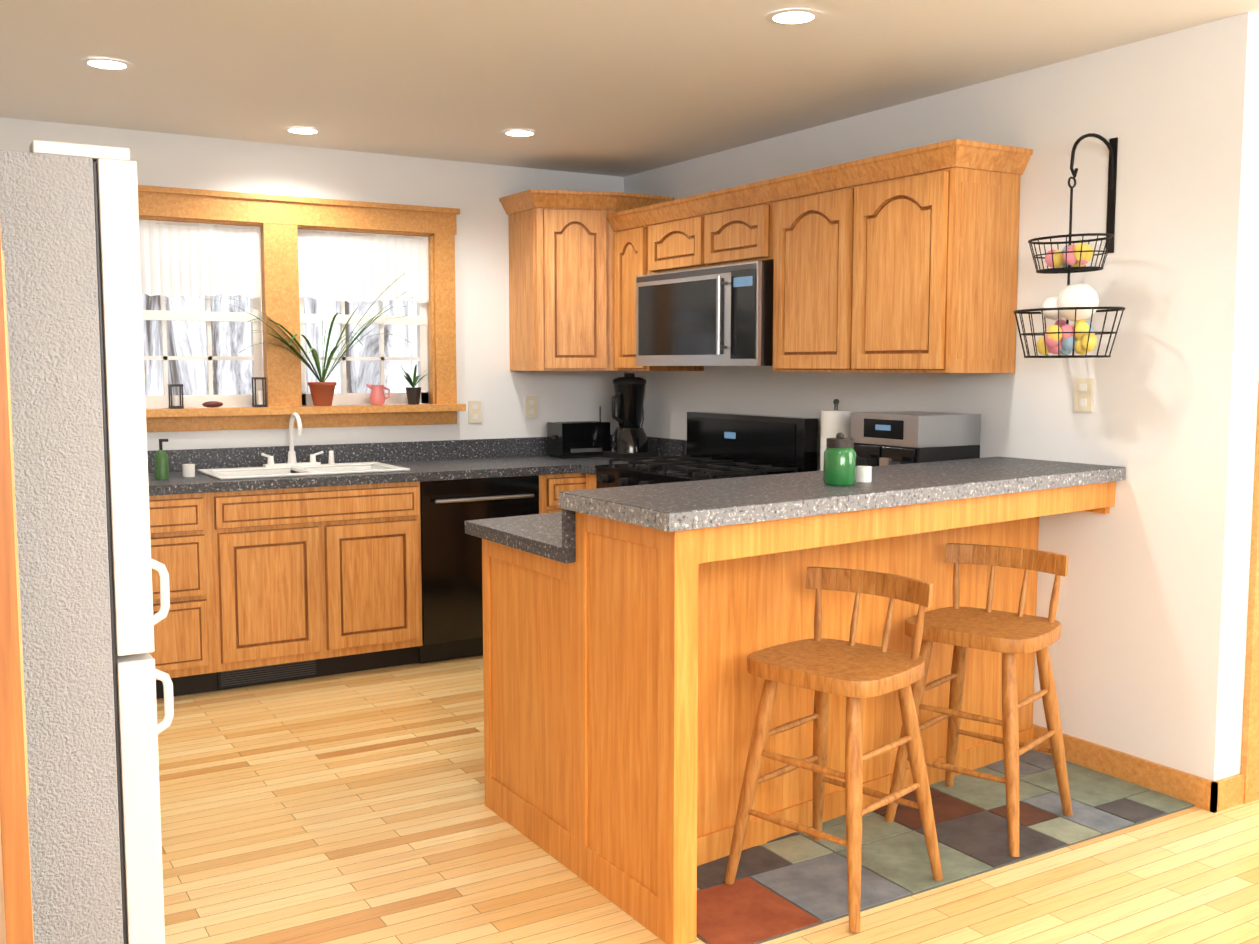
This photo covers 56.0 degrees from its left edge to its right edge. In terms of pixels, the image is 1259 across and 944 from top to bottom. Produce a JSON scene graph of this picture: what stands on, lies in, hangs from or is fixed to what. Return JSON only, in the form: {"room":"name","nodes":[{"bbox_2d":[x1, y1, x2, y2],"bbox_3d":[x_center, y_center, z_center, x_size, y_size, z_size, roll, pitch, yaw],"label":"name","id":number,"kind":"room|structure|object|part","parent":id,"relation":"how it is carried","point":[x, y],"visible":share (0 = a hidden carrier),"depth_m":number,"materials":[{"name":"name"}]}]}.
{"room":"kitchen","nodes":[
{"label":"kitchen","id":0,"kind":"room"},
{"bbox_2d":[0,117,623,450],"bbox_3d":[-1.662,-0.342,5.781,3.970,2.440,0.140,-3,6,-31],"label":"wall","id":1,"kind":"structure","parent":0,"point":[483,373],"depth_m":6.04,"materials":[{"name":"white paint"}]},
{"bbox_2d":[138,185,465,431],"bbox_3d":[-1.665,-0.758,5.663,1.820,1.100,0.195,-3,6,-31],"label":"window","id":2,"kind":"structure","parent":1,"relation":"in","point":[279,220],"depth_m":5.67,"materials":[{"name":"brown wood"}]},
{"bbox_2d":[168,384,183,408],"bbox_3d":[-2.070,-0.345,5.403,0.056,0.110,0.056,-3,6,-31],"label":"candle holder","id":3,"kind":"object","parent":2,"relation":"on","point":[176,400],"depth_m":5.39,"materials":[{"name":"grey metal"}]},
{"bbox_2d":[139,220,261,297],"bbox_3d":[-2.039,-0.974,5.446,0.679,0.345,0.023,-3,6,-31],"label":"valance","id":4,"kind":"object","parent":2,"relation":"attached to","point":[190,260],"visible":0.75,"depth_m":5.47,"materials":[{"name":"white fabric"}]},
{"bbox_3d":[-2.063,-0.726,5.508,0.681,0.851,0.050,-3,6,-31],"label":"window sash","id":5,"kind":"part","parent":2,"relation":"part of","materials":[{"name":"white wood"}]},
{"bbox_2d":[202,401,222,407],"bbox_3d":[-1.932,-0.313,5.484,0.096,0.030,0.040,-3,6,-31],"label":"dish","id":6,"kind":"object","parent":2,"relation":"on","point":[212,404],"depth_m":5.47,"materials":[{"name":"red ceramic"}]},
{"bbox_2d":[251,377,266,406],"bbox_3d":[-1.751,-0.377,5.595,0.056,0.140,0.056,-3,6,-31],"label":"candle holder","id":7,"kind":"object","parent":2,"relation":"on","point":[259,394],"depth_m":5.59,"materials":[{"name":"grey metal"}]},
{"bbox_2d":[207,273,412,405],"bbox_3d":[-1.475,-0.635,5.650,1.027,0.644,0.278,-3,6,-31],"label":"spider plant","id":8,"kind":"object","parent":2,"relation":"on","point":[322,392],"visible":1,"depth_m":5.70,"materials":[{"name":"green plant"}]},
{"bbox_2d":[298,229,428,302],"bbox_3d":[-1.318,-1.012,5.882,0.679,0.345,0.023,-3,6,-31],"label":"valance","id":9,"kind":"object","parent":2,"relation":"attached to","point":[351,267],"visible":0.94,"depth_m":5.88,"materials":[{"name":"white fabric"}]},
{"bbox_3d":[-1.343,-0.765,5.944,0.681,0.851,0.050,-3,6,-31],"label":"window sash","id":10,"kind":"part","parent":2,"relation":"part of","materials":[{"name":"white wood"}]},
{"bbox_2d":[366,384,389,404],"bbox_3d":[-1.253,-0.387,5.903,0.124,0.105,0.080,-3,6,-31],"label":"pitcher","id":11,"kind":"object","parent":2,"relation":"on","point":[377,396],"visible":1,"depth_m":5.87,"materials":[{"name":"pink ceramic"}]},
{"bbox_2d":[397,361,432,403],"bbox_3d":[-1.079,-0.454,5.999,0.181,0.220,0.102,-3,6,-31],"label":"plant","id":12,"kind":"object","parent":2,"relation":"on","point":[413,392],"visible":1,"depth_m":5.97,"materials":[{"name":"green plant"}]},
{"bbox_2d":[147,435,611,470],"bbox_3d":[-1.329,-0.093,5.909,3.048,0.100,0.020,-3,6,-31],"label":"backsplash","id":13,"kind":"structure","parent":1,"relation":"attached to","point":[214,458],"depth_m":5.90,"materials":[{"name":"grey stone"}]},
{"bbox_2d":[468,401,481,422],"bbox_3d":[-0.811,-0.316,6.214,0.072,0.115,0.006,-3,6,-31],"label":"electrical outlet","id":14,"kind":"object","parent":1,"relation":"attached to","point":[474,411],"visible":1,"depth_m":6.21,"materials":[{"name":"beige plastic"}]},
{"bbox_2d":[525,396,537,417],"bbox_3d":[-0.529,-0.351,6.383,0.072,0.115,0.006,-3,6,-31],"label":"electrical outlet","id":15,"kind":"object","parent":1,"relation":"attached to","point":[531,406],"visible":1,"depth_m":6.38,"materials":[{"name":"beige plastic"}]},
{"bbox_2d":[499,189,673,370],"bbox_3d":[-0.224,-0.984,6.216,0.760,0.900,0.510,-3,6,-31],"label":"upper cabinet","id":16,"kind":"object","parent":1,"relation":"attached to","point":[561,280],"visible":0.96,"depth_m":6.02,"materials":[{"name":"brown wood"}]},
{"bbox_2d":[0,0,1258,176],"bbox_3d":[1.293,-1.323,2.720,6.190,0.060,8.270,-3,6,-31],"label":"ceiling","id":17,"kind":"structure","parent":0,"point":[621,88],"depth_m":4.12,"materials":[{"name":"white paint"}]},
{"bbox_2d":[80,58,132,69],"bbox_3d":[-1.811,-1.412,4.103,0.170,0.002,0.170,-3,6,-31],"label":"recessed light","id":18,"kind":"object","parent":17,"relation":"in","point":[106,64],"visible":0.92,"depth_m":4.10,"materials":[{"name":"white plastic"}]},
{"bbox_2d":[283,127,321,134],"bbox_3d":[-1.453,-1.516,5.263,0.170,0.002,0.170,-3,6,-31],"label":"recessed light","id":19,"kind":"object","parent":17,"relation":"in","point":[303,130],"visible":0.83,"depth_m":5.25,"materials":[{"name":"white plastic"}]},
{"bbox_2d":[501,130,538,136],"bbox_3d":[-0.493,-1.521,5.319,0.170,0.002,0.170,-3,6,-31],"label":"recessed light","id":20,"kind":"object","parent":17,"relation":"in","point":[520,133],"visible":0.88,"depth_m":5.32,"materials":[{"name":"white plastic"}]},
{"bbox_2d":[765,9,821,24],"bbox_3d":[0.492,-1.363,3.549,0.170,0.002,0.170,-3,6,-31],"label":"recessed light","id":21,"kind":"object","parent":17,"relation":"in","point":[792,16],"visible":0.94,"depth_m":3.54,"materials":[{"name":"white plastic"}]},
{"bbox_2d":[156,655,1258,943],"bbox_3d":[1.293,1.167,2.943,6.190,0.060,8.270,-3,6,-31],"label":"floor","id":22,"kind":"structure","parent":0,"point":[342,809],"depth_m":3.36,"materials":[{"name":"brown wood"}]},
{"bbox_2d":[0,140,173,943],"bbox_3d":[-1.337,0.295,2.278,0.745,1.795,0.800,-3,6,-31],"label":"refrigerator","id":23,"kind":"object","parent":22,"relation":"on","point":[70,248],"visible":1,"depth_m":2.04,"materials":[{"name":"grey metal"}]},
{"bbox_2d":[149,487,242,698],"bbox_3d":[-2.154,0.508,5.095,0.740,0.868,0.642,-3,6,-31],"label":"base cabinet","id":24,"kind":"object","parent":22,"relation":"on","point":[195,534],"depth_m":4.95,"materials":[{"name":"brown wood"}]},
{"bbox_2d":[148,455,666,490],"bbox_3d":[-1.168,0.001,5.650,3.048,0.040,0.643,-3,6,-31],"label":"countertop","id":25,"kind":"structure","parent":24,"relation":"on","point":[510,464],"depth_m":5.40,"materials":[{"name":"grey stone"}]},
{"bbox_2d":[154,439,194,479],"bbox_3d":[-1.967,-0.060,5.120,0.055,0.172,0.184,4,6,37],"label":"soap bottle","id":26,"kind":"object","parent":25,"relation":"on","point":[161,464],"visible":1,"depth_m":5.06,"materials":[{"name":"green plastic"}]},
{"bbox_2d":[261,412,334,466],"bbox_3d":[-1.544,-0.153,5.571,0.352,0.255,0.187,-3,6,-31],"label":"faucet","id":27,"kind":"object","parent":25,"relation":"on","point":[292,461],"visible":1,"depth_m":5.60,"materials":[{"name":"white metal"}]},
{"bbox_2d":[197,462,409,479],"bbox_3d":[-1.501,0.080,5.465,0.852,0.190,0.472,-3,6,-31],"label":"sink","id":28,"kind":"object","parent":25,"relation":"in","point":[286,471],"visible":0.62,"depth_m":5.48,"materials":[{"name":"white ceramic"}]},
{"bbox_2d":[547,421,609,458],"bbox_3d":[-0.276,-0.174,6.317,0.302,0.187,0.172,-3,6,-31],"label":"toaster","id":29,"kind":"object","parent":25,"relation":"on","point":[578,439],"visible":0.98,"depth_m":6.25,"materials":[{"name":"black"}]},
{"bbox_2d":[602,373,656,458],"bbox_3d":[-0.008,-0.298,6.252,0.230,0.445,0.210,-3,6,-31],"label":"blender","id":30,"kind":"object","parent":25,"relation":"on","point":[629,438],"visible":1,"depth_m":6.19,"materials":[{"name":"black plastic"}]},
{"bbox_2d":[235,503,398,686],"bbox_3d":[-1.500,0.556,5.507,0.840,0.700,0.460,-3,6,-31],"label":"base cabinet","id":31,"kind":"object","parent":22,"relation":"on","point":[277,579],"depth_m":5.21,"materials":[{"name":"brown wood"}]},
{"bbox_2d":[355,471,546,665],"bbox_3d":[-0.889,0.440,5.860,0.690,0.868,0.642,-3,6,-31],"label":"base cabinet","id":32,"kind":"object","parent":22,"relation":"on","point":[402,499],"depth_m":5.42,"materials":[{"name":"brown wood"}]},
{"bbox_2d":[419,475,538,662],"bbox_3d":[-0.701,0.459,5.628,0.600,0.860,0.120,-3,6,-31],"label":"dishwasher","id":33,"kind":"object","parent":32,"relation":"in","point":[452,592],"visible":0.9,"depth_m":5.55,"materials":[{"name":"black metal"}]},
{"bbox_2d":[547,471,585,512],"bbox_3d":[-0.230,0.404,6.258,0.853,0.868,0.642,-3,6,-31],"label":"base cabinet","id":34,"kind":"object","parent":22,"relation":"on","point":[557,481],"depth_m":5.79,"materials":[{"name":"brown wood"}]},
{"bbox_2d":[581,440,820,488],"bbox_3d":[0.399,0.407,5.432,0.633,1.010,1.407,-3,6,-31],"label":"base cabinet","id":35,"kind":"object","parent":22,"relation":"on","point":[589,470],"visible":0.02,"depth_m":5.80,"materials":[{"name":"brown wood"}]},
{"bbox_2d":[820,399,850,470],"bbox_3d":[0.856,-0.130,4.915,0.150,0.348,0.150,-3,6,-31],"label":"paper towel","id":36,"kind":"object","parent":35,"relation":"on","point":[835,421],"visible":0.56,"depth_m":4.86,"materials":[{"name":"white paper"}]},
{"bbox_2d":[850,411,980,466],"bbox_3d":[1.048,-0.069,4.473,0.394,0.305,0.360,-3,6,-31],"label":"air fryer","id":37,"kind":"object","parent":35,"relation":"on","point":[893,438],"visible":0.54,"depth_m":4.36,"materials":[{"name":"silver metal"}]},
{"bbox_2d":[595,411,817,487],"bbox_3d":[0.300,0.318,5.486,0.682,1.153,0.928,-3,6,-31],"label":"stove","id":38,"kind":"object","parent":22,"relation":"on","point":[725,445],"visible":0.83,"depth_m":5.46,"materials":[{"name":"black metal"}]},
{"bbox_2d":[465,460,1104,903],"bbox_3d":[0.505,0.532,3.970,1.974,1.020,0.954,-3,6,-31],"label":"base cabinet","id":39,"kind":"object","parent":22,"relation":"on","point":[627,630],"depth_m":3.35,"materials":[{"name":"brown wood"}]},
{"bbox_2d":[613,468,1125,531],"bbox_3d":[0.870,0.061,3.322,1.976,0.042,0.249,-3,6,-31],"label":"countertop","id":40,"kind":"structure","parent":39,"relation":"on","point":[794,505],"depth_m":3.15,"materials":[{"name":"grey stone"}]},
{"bbox_2d":[823,432,871,485],"bbox_3d":[0.630,-0.040,3.358,0.175,0.147,0.090,-3,6,-31],"label":"candle jar","id":41,"kind":"object","parent":40,"relation":"on","point":[840,468],"visible":1,"depth_m":3.30,"materials":[{"name":"green glass"}]},
{"bbox_2d":[697,750,1194,943],"bbox_3d":[0.797,1.070,3.648,1.859,0.006,0.840,-3,6,-31],"label":"floor","id":42,"kind":"structure","parent":22,"relation":"on","point":[791,883],"depth_m":3.42,"materials":[{"name":"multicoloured tile"}]},
{"bbox_2d":[725,566,942,931],"bbox_3d":[0.554,0.699,3.167,0.422,0.823,0.437,5,7,44],"label":"stool","id":43,"kind":"object","parent":42,"relation":"on","point":[852,671],"visible":1,"depth_m":3.15,"materials":[{"name":"brown wood"}]},
{"bbox_2d":[885,543,1072,856],"bbox_3d":[1.078,0.659,3.612,0.422,0.823,0.437,4,7,41],"label":"stool","id":44,"kind":"object","parent":42,"relation":"on","point":[1008,635],"visible":1,"depth_m":3.59,"materials":[{"name":"brown wood"}]},
{"bbox_2d":[624,12,1258,780],"bbox_3d":[0.963,-0.289,5.189,0.140,2.440,3.600,-3,6,-31],"label":"wall","id":45,"kind":"structure","parent":0,"point":[1148,654],"depth_m":3.91,"materials":[{"name":"white paint"}]},
{"bbox_2d":[639,376,646,397],"bbox_3d":[0.074,-0.467,6.499,0.006,0.115,0.072,-3,6,-31],"label":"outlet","id":46,"kind":"object","parent":45,"relation":"attached to","point":[645,394],"visible":0.19,"depth_m":6.47,"materials":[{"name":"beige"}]},
{"bbox_2d":[600,406,643,426],"bbox_3d":[-0.048,-0.263,6.481,0.246,0.324,0.348,-3,6,-31],"label":"appliances","id":47,"kind":"object","parent":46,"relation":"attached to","point":[642,416],"visible":0.21,"depth_m":6.51,"materials":[{"name":"black"}]},
{"bbox_2d":[612,223,703,370],"bbox_3d":[0.142,-0.870,6.014,0.352,0.710,0.325,-3,6,-31],"label":"upper cabinet","id":48,"kind":"object","parent":45,"relation":"attached to","point":[628,239],"depth_m":5.94,"materials":[{"name":"brown wood"}]},
{"bbox_2d":[647,436,684,458],"bbox_3d":[0.125,-0.139,6.429,0.020,0.100,0.598,-3,6,-31],"label":"backsplash","id":49,"kind":"structure","parent":45,"relation":"attached to","point":[669,447],"depth_m":6.29,"materials":[{"name":"grey stone"}]},
{"bbox_2d":[643,195,770,274],"bbox_3d":[0.481,-1.055,5.437,0.352,0.240,0.980,-3,6,-31],"label":"upper cabinet","id":50,"kind":"object","parent":45,"relation":"attached to","point":[732,233],"depth_m":5.30,"materials":[{"name":"brown wood"}]},
{"bbox_2d":[636,261,773,365],"bbox_3d":[0.432,-0.706,5.439,0.463,0.435,0.970,-3,6,-31],"label":"microwave","id":51,"kind":"object","parent":50,"relation":"attached to","point":[721,315],"visible":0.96,"depth_m":5.24,"materials":[{"name":"silver metal"}]},
{"bbox_2d":[767,159,1023,372],"bbox_3d":[0.995,-0.745,4.614,0.352,0.710,1.003,-3,6,-31],"label":"upper cabinet","id":52,"kind":"object","parent":45,"relation":"attached to","point":[904,261],"depth_m":4.30,"materials":[{"name":"brown wood"}]},
{"bbox_2d":[1014,133,1125,357],"bbox_3d":[1.462,-0.739,3.861,0.334,0.728,0.388,-3,6,-31],"label":"hanging basket","id":53,"kind":"object","parent":45,"relation":"attached to","point":[1077,303],"visible":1,"depth_m":3.82,"materials":[{"name":"black metal"}]},
{"bbox_2d":[1074,378,1092,411],"bbox_3d":[1.557,-0.264,4.062,0.006,0.115,0.072,-3,6,-31],"label":"outlet","id":54,"kind":"object","parent":45,"relation":"attached to","point":[1083,395],"visible":1,"depth_m":4.06,"materials":[{"name":"beige plastic"}]},
{"bbox_2d":[1031,724,1244,812],"bbox_3d":[1.699,0.988,4.069,0.156,0.095,0.766,-3,6,-31],"label":"baseboard","id":55,"kind":"structure","parent":45,"relation":"attached to","point":[1213,796],"depth_m":3.88,"materials":[{"name":"brown wood"}]},
{"bbox_2d":[1240,388,1258,803],"bbox_3d":[2.362,-0.033,4.009,1.010,2.140,0.141,-3,6,-31],"label":"door frame","id":56,"kind":"structure","parent":45,"relation":"attached to","point":[1249,769],"depth_m":3.75,"materials":[{"name":"brown wood"}]},
{"label":"outside","id":57,"kind":"structure","parent":0,"visible":0},
{"bbox_2d":[142,293,417,408],"bbox_3d":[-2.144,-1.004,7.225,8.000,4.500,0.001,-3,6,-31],"label":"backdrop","id":58,"kind":"structure","parent":57,"point":[188,338],"depth_m":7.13,"materials":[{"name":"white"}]},
{"bbox_3d":[-1.034,0.167,1.768,0.150,2.140,0.144,-3,6,-31],"label":"door frame","id":59,"kind":"structure","parent":0,"visible":0},
{"bbox_2d":[0,228,33,943],"bbox_3d":[-0.740,0.244,1.374,0.033,2.033,0.812,-3,6,-31],"label":"open door leaf","id":60,"kind":"structure","parent":59,"relation":"attached to","point":[16,920],"depth_m":1.02,"materials":[{"name":"brown wood"}]}
]}

